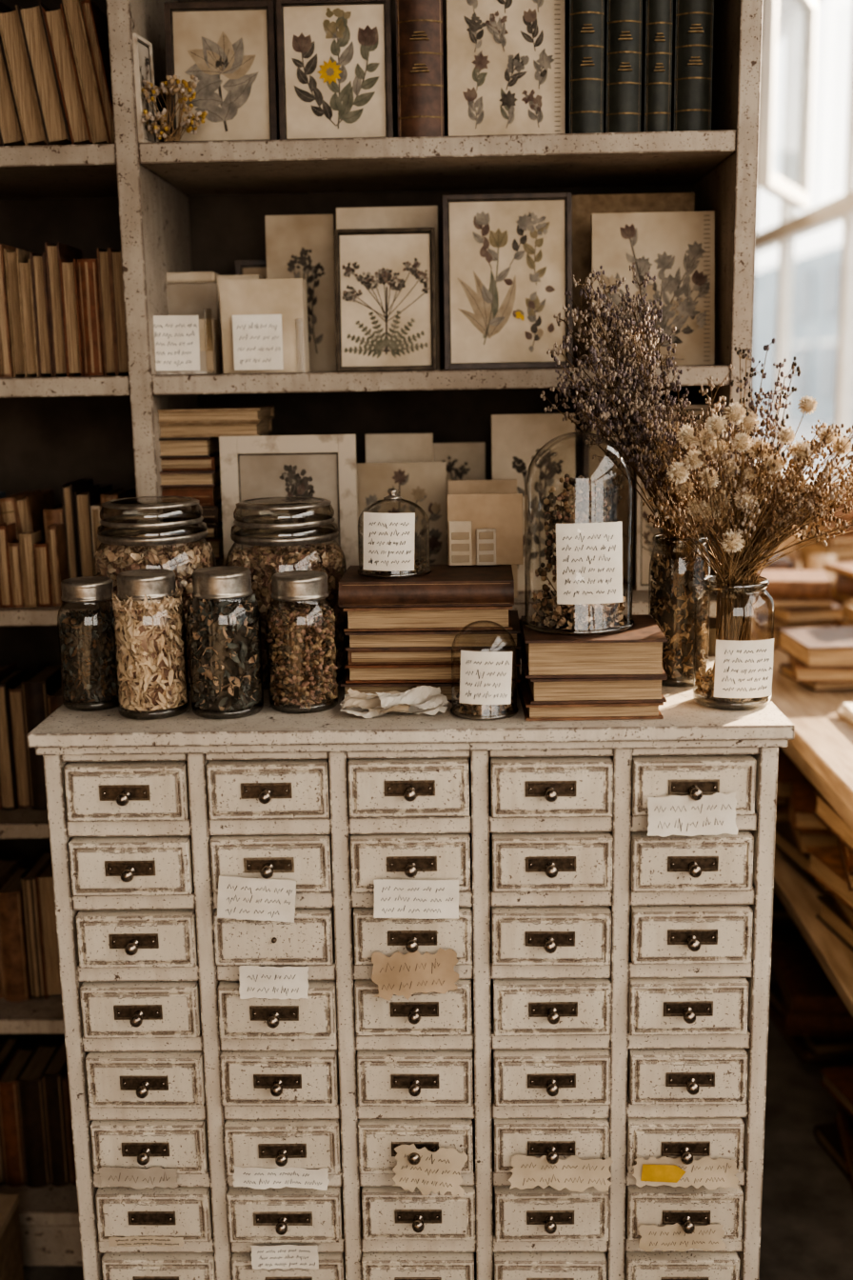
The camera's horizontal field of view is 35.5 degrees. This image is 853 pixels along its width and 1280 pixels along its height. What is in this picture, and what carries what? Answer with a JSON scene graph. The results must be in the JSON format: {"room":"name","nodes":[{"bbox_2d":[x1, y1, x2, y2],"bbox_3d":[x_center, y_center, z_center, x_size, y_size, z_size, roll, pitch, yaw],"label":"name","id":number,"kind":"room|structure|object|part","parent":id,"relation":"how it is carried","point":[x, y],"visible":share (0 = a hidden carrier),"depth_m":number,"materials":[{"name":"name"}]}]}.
{"room":"herbalist's shop","nodes":[
{"label":"herbalist's shop","id":0,"kind":"room"},
{"bbox_2d":[22,966,852,1279],"bbox_3d":[-0.249,0.903,2.558,3.370,0.100,8.400,-1,11,1],"label":"floor","id":1,"kind":"structure","parent":0,"point":[807,1229],"depth_m":2.21,"materials":[{"name":"wood"}]},
{"bbox_2d":[0,1193,24,1279],"bbox_3d":[-0.660,0.904,1.924,0.124,0.165,0.104,-1,11,1],"label":"cardboard box","id":2,"kind":"object","parent":1,"relation":"on","point":[10,1249],"visible":1,"depth_m":1.93,"materials":[{"name":"cardboard"}]},
{"bbox_2d":[0,0,762,1266],"bbox_3d":[-0.370,-0.172,1.960,1.604,2.250,0.332,-1,11,1],"label":"bookshelf","id":3,"kind":"object","parent":1,"relation":"on","point":[200,206],"visible":0.3,"depth_m":1.84,"materials":[{"name":"paint"}]},
{"bbox_2d":[0,489,55,543],"bbox_3d":[-0.686,-0.146,1.954,0.281,0.152,0.140,-1,11,1],"label":"upright books","id":4,"kind":"object","parent":3,"relation":"in","point":[25,509],"visible":0.19,"depth_m":1.89,"materials":[{"name":"brown paper"}]},
{"bbox_2d":[0,848,60,1001],"bbox_3d":[-0.592,0.431,2.049,0.422,0.199,0.143,-1,11,1],"label":"upright books","id":5,"kind":"object","parent":3,"relation":"in","point":[29,948],"visible":0.31,"depth_m":1.99,"materials":[{"name":"brown paper"}]},
{"bbox_2d":[0,661,67,810],"bbox_3d":[-0.597,0.137,1.988,0.422,0.199,0.140,-1,11,1],"label":"upright books","id":6,"kind":"object","parent":3,"relation":"in","point":[27,699],"visible":0.36,"depth_m":1.93,"materials":[{"name":"brown paper"}]},
{"bbox_2d":[0,522,68,607],"bbox_3d":[-0.554,-0.104,1.846,0.100,0.113,0.053,-1,11,1],"label":"upright books","id":7,"kind":"object","parent":3,"relation":"on","point":[32,571],"visible":0.98,"depth_m":1.83,"materials":[{"name":"brown paper"}]},
{"bbox_2d":[0,1034,76,1187],"bbox_3d":[-0.586,0.741,2.113,0.422,0.196,0.141,-1,11,1],"label":"upright books","id":8,"kind":"object","parent":3,"relation":"in","point":[36,1145],"visible":0.34,"depth_m":2.06,"materials":[{"name":"paper"}]},
{"bbox_2d":[0,0,114,145],"bbox_3d":[-0.589,-0.759,1.789,0.372,0.211,0.138,-1,11,1],"label":"upright books","id":9,"kind":"object","parent":3,"relation":"in","point":[55,83],"visible":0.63,"depth_m":1.73,"materials":[{"name":"paper"}]},
{"bbox_2d":[0,241,128,377],"bbox_3d":[-0.608,-0.455,1.851,0.422,0.178,0.144,-1,11,1],"label":"upright books","id":10,"kind":"object","parent":3,"relation":"in","point":[62,312],"visible":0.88,"depth_m":1.79,"materials":[{"name":"brown paper"}]},
{"bbox_2d":[42,478,138,578],"bbox_3d":[-0.466,-0.149,1.930,0.134,0.164,0.139,-1,11,1],"label":"upright books","id":11,"kind":"object","parent":3,"relation":"in","point":[80,508],"visible":0.33,"depth_m":1.87,"materials":[{"name":"brown paper"}]},
{"bbox_2d":[132,33,159,142],"bbox_3d":[-0.362,-0.704,1.716,0.011,0.131,0.056,1,12,10],"label":"framed print","id":12,"kind":"object","parent":3,"relation":"in","point":[144,69],"visible":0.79,"depth_m":1.71,"materials":[{"name":"grey paper"}]},
{"bbox_2d":[140,74,208,141],"bbox_3d":[-0.326,-0.680,1.702,0.094,0.079,0.044,-1,11,1],"label":"flowers","id":13,"kind":"object","parent":3,"relation":"in","point":[190,123],"visible":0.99,"depth_m":1.70,"materials":[{"name":"beige plant"}]},
{"bbox_2d":[153,308,220,375],"bbox_3d":[-0.328,-0.403,1.804,0.086,0.085,0.060,-1,11,1],"label":"box","id":14,"kind":"object","parent":3,"relation":"on","point":[184,344],"visible":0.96,"depth_m":1.78,"materials":[{"name":"beige paper"}]},
{"bbox_2d":[166,271,221,370],"bbox_3d":[-0.332,-0.449,1.892,0.080,0.140,0.050,-1,11,1],"label":"box","id":15,"kind":"object","parent":3,"relation":"on","point":[189,292],"visible":0.43,"depth_m":1.86,"materials":[{"name":"beige cardboard"}]},
{"bbox_2d":[157,405,274,566],"bbox_3d":[-0.298,-0.193,1.879,0.160,0.265,0.148,-1,11,1],"label":"pile","id":16,"kind":"object","parent":3,"relation":"in","point":[189,439],"visible":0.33,"depth_m":1.81,"materials":[{"name":"brown paper"}]},
{"bbox_2d":[163,0,278,141],"bbox_3d":[-0.268,-0.738,1.745,0.143,0.184,0.030,-1,11,1],"label":"framed botanical print","id":17,"kind":"object","parent":3,"relation":"in","point":[230,46],"visible":0.77,"depth_m":1.74,"materials":[{"name":"paper"}]},
{"bbox_2d":[235,260,266,279],"bbox_3d":[-0.247,-0.475,1.962,0.062,0.162,0.020,-1,11,1],"label":"framed print","id":18,"kind":"object","parent":3,"relation":"in","point":[243,267],"visible":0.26,"depth_m":1.95,"materials":[{"name":"paper"}]},
{"bbox_2d":[216,274,310,373],"bbox_3d":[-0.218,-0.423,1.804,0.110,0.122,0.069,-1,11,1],"label":"file box","id":19,"kind":"object","parent":3,"relation":"on","point":[265,322],"visible":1,"depth_m":1.78,"materials":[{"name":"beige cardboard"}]},
{"bbox_2d":[219,434,359,574],"bbox_3d":[-0.186,-0.163,1.816,0.184,0.229,0.023,-1,11,1],"label":"framed botanical print","id":20,"kind":"object","parent":3,"relation":"in","point":[319,466],"visible":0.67,"depth_m":1.80,"materials":[{"name":"grey paper"}]},
{"bbox_2d":[264,214,337,373],"bbox_3d":[-0.178,-0.493,1.900,0.097,0.219,0.030,-1,11,1],"label":"print","id":21,"kind":"object","parent":3,"relation":"in","point":[297,246],"visible":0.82,"depth_m":1.89,"materials":[{"name":"paper"}]},
{"bbox_2d":[276,0,393,139],"bbox_3d":[-0.119,-0.739,1.735,0.148,0.183,0.026,-1,11,1],"label":"framed botanical print","id":22,"kind":"object","parent":3,"relation":"in","point":[334,57],"visible":0.86,"depth_m":1.73,"materials":[{"name":"beige paper"}]},
{"bbox_2d":[334,227,437,372],"bbox_3d":[-0.056,-0.461,1.811,0.136,0.190,0.038,-1,11,1],"label":"framed botanical print","id":23,"kind":"object","parent":3,"relation":"in","point":[386,291],"visible":1,"depth_m":1.81,"materials":[{"name":"beige paper"}]},
{"bbox_2d":[336,205,439,370],"bbox_3d":[-0.053,-0.492,1.874,0.142,0.224,0.023,-1,11,1],"label":"print","id":24,"kind":"object","parent":3,"relation":"in","point":[416,216],"visible":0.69,"depth_m":1.86,"materials":[{"name":"paper"}]},
{"bbox_2d":[365,433,433,462],"bbox_3d":[-0.038,-0.187,1.934,0.097,0.223,0.021,-1,11,1],"label":"print","id":25,"kind":"object","parent":3,"relation":"in","point":[383,448],"visible":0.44,"depth_m":1.91,"materials":[{"name":"paper"}]},
{"bbox_2d":[357,461,447,565],"bbox_3d":[-0.039,-0.155,1.872,0.135,0.186,0.027,-1,11,1],"label":"print","id":26,"kind":"object","parent":3,"relation":"in","point":[424,484],"visible":0.41,"depth_m":1.86,"materials":[{"name":"paper"}]},
{"bbox_2d":[395,0,444,137],"bbox_3d":[-0.007,-0.769,1.789,0.060,0.215,0.171,-1,11,1],"label":"book","id":27,"kind":"object","parent":3,"relation":"in","point":[419,23],"visible":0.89,"depth_m":1.72,"materials":[{"name":"brown leather"}]},
{"bbox_2d":[433,441,485,525],"bbox_3d":[0.038,-0.186,1.963,0.100,0.207,0.020,-1,11,1],"label":"print","id":28,"kind":"object","parent":3,"relation":"in","point":[465,461],"visible":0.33,"depth_m":1.94,"materials":[{"name":"beige paper"}]},
{"bbox_2d":[447,479,518,598],"bbox_3d":[0.078,-0.139,1.839,0.095,0.163,0.020,-1,11,1],"label":"print","id":29,"kind":"object","parent":3,"relation":"in","point":[502,486],"visible":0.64,"depth_m":1.82,"materials":[{"name":"paper"}]},
{"bbox_2d":[446,0,565,136],"bbox_3d":[0.103,-0.757,1.732,0.153,0.211,0.019,-1,11,1],"label":"print","id":30,"kind":"object","parent":3,"relation":"in","point":[507,58],"visible":0.97,"depth_m":1.73},
{"bbox_2d":[442,192,572,370],"bbox_3d":[0.109,-0.482,1.798,0.173,0.231,0.037,-1,11,1],"label":"framed botanical print","id":31,"kind":"object","parent":3,"relation":"in","point":[508,257],"visible":0.99,"depth_m":1.80,"materials":[{"name":"beige paper"}]},
{"bbox_2d":[491,413,576,590],"bbox_3d":[0.152,-0.195,1.891,0.118,0.249,0.027,-1,11,1],"label":"print","id":32,"kind":"object","parent":3,"relation":"in","point":[516,439],"visible":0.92,"depth_m":1.88,"materials":[{"name":"beige paper"}]},
{"bbox_2d":[582,422,636,584],"bbox_3d":[0.267,-0.196,1.927,0.080,0.233,0.024,-1,11,1],"label":"framed botanical print","id":33,"kind":"object","parent":3,"relation":"in","point":[592,469],"visible":0.41,"depth_m":1.92,"materials":[{"name":"paper"}]},
{"bbox_2d":[572,192,695,367],"bbox_3d":[0.290,-0.507,1.884,0.173,0.237,0.024,-1,11,1],"label":"print","id":34,"kind":"object","parent":3,"relation":"in","point":[584,206],"visible":0.24,"depth_m":1.86,"materials":[{"name":"paper"}]},
{"bbox_2d":[565,0,714,133],"bbox_3d":[0.276,-0.774,1.778,0.183,0.220,0.173,-1,11,1],"label":"books","id":35,"kind":"object","parent":3,"relation":"in","point":[632,66],"visible":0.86,"depth_m":1.71,"materials":[{"name":"leather"}]},
{"bbox_2d":[591,210,715,367],"bbox_3d":[0.306,-0.472,1.800,0.165,0.204,0.036,-1,11,1],"label":"print","id":36,"kind":"object","parent":3,"relation":"in","point":[677,248],"visible":0.69,"depth_m":1.79},
{"bbox_2d":[622,404,711,590],"bbox_3d":[0.340,-0.199,1.876,0.132,0.258,0.027,-1,11,1],"label":"framed botanical print","id":37,"kind":"object","parent":3,"relation":"in","point":[645,530],"visible":0.25,"depth_m":1.88,"materials":[{"name":"beige paper"}]},
{"bbox_2d":[26,656,795,1279],"bbox_3d":[-0.008,0.531,1.716,0.838,0.955,0.372,-1,11,1],"label":"base cabinet","id":38,"kind":"object","parent":1,"relation":"on","point":[610,999],"visible":0.99,"depth_m":1.53,"materials":[{"name":"paint"}]},
{"bbox_2d":[57,576,121,711],"bbox_3d":[-0.396,0.003,1.572,0.074,0.150,0.074,-1,11,1],"label":"glass jar","id":39,"kind":"object","parent":38,"relation":"on","point":[90,669],"visible":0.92,"depth_m":1.55,"materials":[{"name":"glass"}]},
{"bbox_2d":[98,1165,178,1189],"bbox_3d":[-0.340,0.634,1.572,0.094,0.029,0.004,-1,11,1],"label":"paper label","id":40,"kind":"object","parent":38,"relation":"attached to","point":[136,1178],"visible":1,"depth_m":1.57,"materials":[{"name":"beige paper"}]},
{"bbox_2d":[108,1236,183,1246],"bbox_3d":[-0.335,0.718,1.593,0.091,0.015,0.002,-1,11,1],"label":"paper label","id":41,"kind":"object","parent":38,"relation":"attached to","point":[131,1241],"visible":1,"depth_m":1.59,"materials":[{"name":"beige paper"}]},
{"bbox_2d":[111,568,189,719],"bbox_3d":[-0.318,0.003,1.530,0.082,0.163,0.082,9,15,41],"label":"glass jar","id":42,"kind":"object","parent":38,"relation":"on","point":[148,608],"visible":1,"depth_m":1.50,"materials":[{"name":"glass"}]},
{"bbox_2d":[92,496,216,691],"bbox_3d":[-0.339,-0.060,1.672,0.152,0.232,0.152,-1,11,1],"label":"glass jar","id":43,"kind":"object","parent":38,"relation":"on","point":[176,553],"visible":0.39,"depth_m":1.63,"materials":[{"name":"glass"}]},
{"bbox_2d":[186,565,263,719],"bbox_3d":[-0.231,0.001,1.527,0.083,0.165,0.083,9,15,41],"label":"glass jar","id":44,"kind":"object","parent":38,"relation":"on","point":[224,624],"visible":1,"depth_m":1.50,"materials":[{"name":"glass"}]},
{"bbox_2d":[217,876,296,922],"bbox_3d":[-0.190,0.290,1.491,0.091,0.055,0.006,-1,11,1],"label":"paper label","id":45,"kind":"object","parent":38,"relation":"attached to","point":[241,898],"visible":1,"depth_m":1.49,"materials":[{"name":"white paper"}]},
{"bbox_2d":[239,965,308,999],"bbox_3d":[-0.174,0.390,1.518,0.081,0.040,0.006,-1,11,1],"label":"paper label","id":46,"kind":"object","parent":38,"relation":"attached to","point":[255,981],"visible":1,"depth_m":1.52,"materials":[{"name":"white paper"}]},
{"bbox_2d":[232,1165,329,1190],"bbox_3d":[-0.172,0.633,1.568,0.114,0.029,0.005,-1,11,1],"label":"paper label","id":47,"kind":"object","parent":38,"relation":"attached to","point":[280,1177],"visible":1,"depth_m":1.57,"materials":[{"name":"white paper"}]},
{"bbox_2d":[250,1244,319,1269],"bbox_3d":[-0.170,0.737,1.593,0.082,0.031,0.004,-1,11,1],"label":"paper label","id":48,"kind":"object","parent":38,"relation":"attached to","point":[284,1256],"visible":1,"depth_m":1.59,"materials":[{"name":"beige paper"}]},
{"bbox_2d":[225,497,348,689],"bbox_3d":[-0.177,-0.064,1.686,0.152,0.227,0.152,-1,11,1],"label":"glass jar","id":49,"kind":"object","parent":38,"relation":"on","point":[308,552],"visible":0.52,"depth_m":1.64,"materials":[{"name":"glass"}]},
{"bbox_2d":[265,570,339,713],"bbox_3d":[-0.144,0.001,1.545,0.083,0.156,0.082,-11,15,-42],"label":"glass jar","id":50,"kind":"object","parent":38,"relation":"on","point":[303,651],"visible":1,"depth_m":1.52,"materials":[{"name":"glass"}]},
{"bbox_2d":[340,685,450,718],"bbox_3d":[-0.036,0.069,1.525,0.128,0.026,0.074,-1,11,1],"label":"tissue paper","id":51,"kind":"object","parent":38,"relation":"on","point":[422,699],"visible":1,"depth_m":1.52,"materials":[{"name":"white paper"}]},
{"bbox_2d":[371,947,459,1000],"bbox_3d":[-0.013,0.377,1.503,0.100,0.060,0.009,-1,11,1],"label":"paper label","id":52,"kind":"object","parent":38,"relation":"attached to","point":[409,973],"visible":1,"depth_m":1.50,"materials":[{"name":"brown paper"}]},
{"bbox_2d":[373,879,459,919],"bbox_3d":[-0.011,0.289,1.486,0.096,0.046,0.006,-1,11,1],"label":"paper label","id":53,"kind":"object","parent":38,"relation":"attached to","point":[416,899],"visible":1,"depth_m":1.49,"materials":[{"name":"white paper"}]},
{"bbox_2d":[339,564,520,703],"bbox_3d":[0.007,-0.010,1.621,0.214,0.143,0.149,-1,11,1],"label":"books","id":54,"kind":"object","parent":38,"relation":"on","point":[402,630],"visible":0.88,"depth_m":1.55,"materials":[{"name":"brown paper"}]},
{"bbox_2d":[358,488,431,577],"bbox_3d":[-0.040,-0.131,1.598,0.089,0.102,0.090,-1,11,1],"label":"glass cloche","id":55,"kind":"object","parent":54,"relation":"on","point":[389,538],"visible":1,"depth_m":1.56,"materials":[{"name":"glass"}]},
{"bbox_2d":[446,493,523,565],"bbox_3d":[0.073,-0.136,1.654,0.094,0.088,0.027,-1,11,1],"label":"print","id":56,"kind":"object","parent":54,"relation":"on","point":[483,530],"visible":1,"depth_m":1.65,"materials":[{"name":"paper"}]},
{"bbox_2d":[392,1143,467,1198],"bbox_3d":[0.004,0.618,1.551,0.089,0.066,0.009,-1,11,1],"label":"paper label","id":57,"kind":"object","parent":38,"relation":"attached to","point":[439,1170],"visible":1,"depth_m":1.55,"materials":[{"name":"beige paper"}]},
{"bbox_2d":[450,620,518,719],"bbox_3d":[0.065,0.030,1.508,0.077,0.106,0.077,0,12,5],"label":"glass cloche","id":58,"kind":"object","parent":38,"relation":"on","point":[485,676],"visible":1,"depth_m":1.48,"materials":[{"name":"clear glass"}]},
{"bbox_2d":[508,1154,613,1192],"bbox_3d":[0.156,0.619,1.549,0.122,0.045,0.008,-1,11,1],"label":"paper label","id":59,"kind":"object","parent":38,"relation":"attached to","point":[573,1173],"visible":1,"depth_m":1.55,"materials":[{"name":"beige paper"}]},
{"bbox_2d":[517,614,667,720],"bbox_3d":[0.189,0.029,1.547,0.161,0.090,0.163,-1,11,1],"label":"books","id":60,"kind":"object","parent":38,"relation":"on","point":[617,675],"visible":0.92,"depth_m":1.48,"materials":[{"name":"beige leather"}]},
{"bbox_2d":[522,431,634,634],"bbox_3d":[0.174,-0.126,1.523,0.128,0.221,0.128,-1,11,1],"label":"glass cloche","id":61,"kind":"object","parent":60,"relation":"on","point":[588,561],"visible":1,"depth_m":1.48,"materials":[{"name":"clear glass"}]},
{"bbox_2d":[648,532,711,686],"bbox_3d":[0.310,-0.038,1.635,0.074,0.181,0.074,-1,11,1],"label":"glass jar","id":62,"kind":"object","parent":38,"relation":"on","point":[677,589],"visible":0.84,"depth_m":1.61,"materials":[{"name":"clear glass"}]},
{"bbox_2d":[540,264,740,563],"bbox_3d":[0.256,-0.217,1.602,0.237,0.458,0.169,1,12,8],"label":"bouquet","id":63,"kind":"object","parent":62,"relation":"in","point":[630,390],"visible":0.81,"depth_m":1.57,"materials":[{"name":"brown plant"}]},
{"bbox_2d":[638,1222,725,1252],"bbox_3d":[0.300,0.700,1.563,0.102,0.036,0.007,-1,11,1],"label":"paper label","id":64,"kind":"object","parent":38,"relation":"attached to","point":[669,1237],"visible":1,"depth_m":1.56,"materials":[{"name":"beige paper"}]},
{"bbox_2d":[632,1156,739,1189],"bbox_3d":[0.301,0.618,1.546,0.124,0.040,0.007,-1,11,1],"label":"paper label","id":65,"kind":"object","parent":38,"relation":"attached to","point":[711,1173],"visible":1,"depth_m":1.55,"materials":[{"name":"beige paper"}]},
{"bbox_2d":[647,791,739,837],"bbox_3d":[0.291,0.191,1.460,0.100,0.050,0.006,-1,11,1],"label":"paper label","id":66,"kind":"object","parent":38,"relation":"attached to","point":[715,814],"visible":1,"depth_m":1.46,"materials":[{"name":"white paper"}]},
{"bbox_2d":[693,575,775,710],"bbox_3d":[0.353,0.001,1.530,0.089,0.144,0.090,-1,11,1],"label":"glass jar vase","id":67,"kind":"object","parent":38,"relation":"on","point":[744,670],"visible":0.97,"depth_m":1.50,"materials":[{"name":"clear glass"}]},
{"bbox_2d":[638,338,852,701],"bbox_3d":[0.381,-0.134,1.507,0.262,0.405,0.174,-1,11,-2],"label":"flower bouquet","id":68,"kind":"object","parent":67,"relation":"in","point":[740,541],"visible":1,"depth_m":1.48,"materials":[{"name":"beige plant"}]},
{"bbox_2d":[771,888,806,941],"bbox_3d":[0.832,0.650,3.187,0.235,0.108,0.298,-1,11,1],"label":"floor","id":69,"kind":"structure","parent":1,"relation":"on","point":[785,929],"depth_m":3.06,"materials":[{"name":"leather"}]},
{"bbox_2d":[750,548,852,1017],"bbox_3d":[0.947,0.218,3.695,0.615,0.750,4.250,-1,11,1],"label":"display table","id":70,"kind":"object","parent":1,"relation":"on","point":[822,745],"visible":0.02,"depth_m":2.20,"materials":[{"name":"brown wood"}]},
{"bbox_2d":[750,551,795,615],"bbox_3d":[0.818,-0.142,3.281,0.186,0.124,0.229,-1,11,1],"label":"book","id":71,"kind":"object","parent":70,"relation":"on","point":[784,563],"visible":0.08,"depth_m":3.18,"materials":[{"name":"beige paper"}]},
{"bbox_2d":[760,525,807,567],"bbox_3d":[1.088,-0.292,3.968,0.192,0.135,0.217,-1,11,1],"label":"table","id":72,"kind":"object","parent":70,"relation":"on","point":[760,526],"visible":0.03,"depth_m":3.90,"materials":[{"name":"brown wood"}]},
{"bbox_2d":[772,524,801,569],"bbox_3d":[0.977,-0.244,3.626,0.080,0.180,0.080,-1,11,1],"label":"book","id":73,"kind":"object","parent":70,"relation":"on","point":[794,556],"visible":0.06,"depth_m":3.59,"materials":[{"name":"beige paper"}]},
{"bbox_2d":[776,752,809,821],"bbox_3d":[0.763,0.307,2.754,0.209,0.104,0.242,-1,11,1],"label":"pile","id":74,"kind":"object","parent":70,"relation":"on","point":[789,771],"visible":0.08,"depth_m":2.66,"materials":[{"name":"brown leather"}]},
{"bbox_2d":[752,569,843,647],"bbox_3d":[0.794,-0.071,2.891,0.183,0.140,0.233,-1,11,1],"label":"books","id":75,"kind":"object","parent":70,"relation":"on","point":[802,598],"visible":0.82,"depth_m":2.80,"materials":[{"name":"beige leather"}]},
{"bbox_2d":[775,780,838,894],"bbox_3d":[0.754,0.354,2.449,0.216,0.135,0.259,-1,11,1],"label":"pile","id":76,"kind":"object","parent":70,"relation":"on","point":[803,830],"visible":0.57,"depth_m":2.40,"materials":[{"name":"leather"}]},
{"bbox_2d":[777,626,852,691],"bbox_3d":[0.764,0.035,2.509,0.178,0.084,0.214,-1,11,1],"label":"books","id":77,"kind":"object","parent":70,"relation":"on","point":[821,659],"visible":1,"depth_m":2.44,"materials":[{"name":"beige paper"}]},
{"bbox_2d":[805,554,837,582],"bbox_3d":[0.981,-0.149,3.308,0.080,0.120,0.080,-1,11,1],"label":"book","id":78,"kind":"object","parent":70,"relation":"on","point":[816,562],"visible":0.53,"depth_m":3.27,"materials":[{"name":"beige paper"}]},
{"bbox_2d":[796,485,852,569],"bbox_3d":[1.073,-0.259,3.466,0.179,0.271,0.218,-1,11,1],"label":"books","id":79,"kind":"object","parent":70,"relation":"on","point":[841,546],"visible":0.39,"depth_m":3.38,"materials":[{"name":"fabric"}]},
{"bbox_2d":[805,790,852,951],"bbox_3d":[0.749,0.375,2.137,0.229,0.218,0.253,-1,11,1],"label":"pile","id":80,"kind":"object","parent":70,"relation":"on","point":[831,867],"visible":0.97,"depth_m":2.16,"materials":[{"name":"leather"}]},
{"bbox_2d":[823,561,852,626],"bbox_3d":[1.009,-0.105,3.064,0.190,0.130,0.212,-1,11,1],"label":"books","id":81,"kind":"object","parent":70,"relation":"on","point":[842,589],"visible":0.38,"depth_m":3.03,"materials":[{"name":"brown paper"}]},
{"bbox_2d":[838,702,852,722],"bbox_3d":[0.798,0.137,2.171,0.199,0.018,0.252,-1,11,1],"label":"paper sheets","id":82,"kind":"object","parent":70,"relation":"on","point":[847,710],"visible":1,"depth_m":2.25,"materials":[{"name":"white paper"}]},
{"bbox_2d":[841,600,852,626],"bbox_3d":[0.987,-0.043,2.666,0.256,0.168,0.180,-1,11,1],"label":"book","id":83,"kind":"object","parent":70,"relation":"on","point":[848,608],"visible":0.51,"depth_m":2.73,"materials":[{"name":"paper"}]},
{"bbox_2d":[769,941,852,1062],"bbox_3d":[0.823,0.732,2.711,0.236,0.137,0.300,-1,11,1],"label":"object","id":84,"kind":"structure","parent":1,"relation":"on","point":[806,1007],"depth_m":2.60,"materials":[{"name":"brown wood"}]},
{"bbox_2d":[814,1065,852,1190],"bbox_3d":[0.803,0.827,2.222,0.250,0.146,0.306,-1,11,1],"label":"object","id":85,"kind":"structure","parent":1,"relation":"on","point":[836,1139],"depth_m":2.27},
{"bbox_2d":[750,0,795,498],"bbox_3d":[1.348,-0.577,2.172,0.120,2.900,8.300,-1,11,1],"label":"wall","id":86,"kind":"structure","parent":0,"point":[783,5],"depth_m":5.05,"materials":[{"name":"paint"}]},
{"bbox_2d":[754,0,852,502],"bbox_3d":[1.226,-1.258,4.052,0.397,1.810,4.110,-1,11,1],"label":"window","id":87,"kind":"structure","parent":86,"relation":"in","point":[791,227],"depth_m":4.65,"materials":[{"name":"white glass"}]},
{"bbox_3d":[1.194,-1.821,4.394,0.040,0.700,0.720,4,13,25],"label":"window sash","id":88,"kind":"part","parent":87,"relation":"part of","materials":[{"name":"white wood"}]},
{"label":"outside","id":89,"kind":"structure","parent":0,"visible":0},
{"bbox_2d":[752,413,852,481],"bbox_3d":[21.104,-2.100,15.884,38.400,0.050,90.000,-1,11,1],"label":"ground","id":90,"kind":"structure","parent":89,"point":[805,429],"depth_m":27.26,"materials":[{"name":"white"}]},
{"bbox_2d":[751,243,842,424],"bbox_3d":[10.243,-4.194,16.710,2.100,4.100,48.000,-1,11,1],"label":"window pane","id":91,"kind":"object","parent":90,"relation":"on","point":[817,275],"visible":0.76,"depth_m":33.62,"materials":[{"name":"glass"}]}
]}

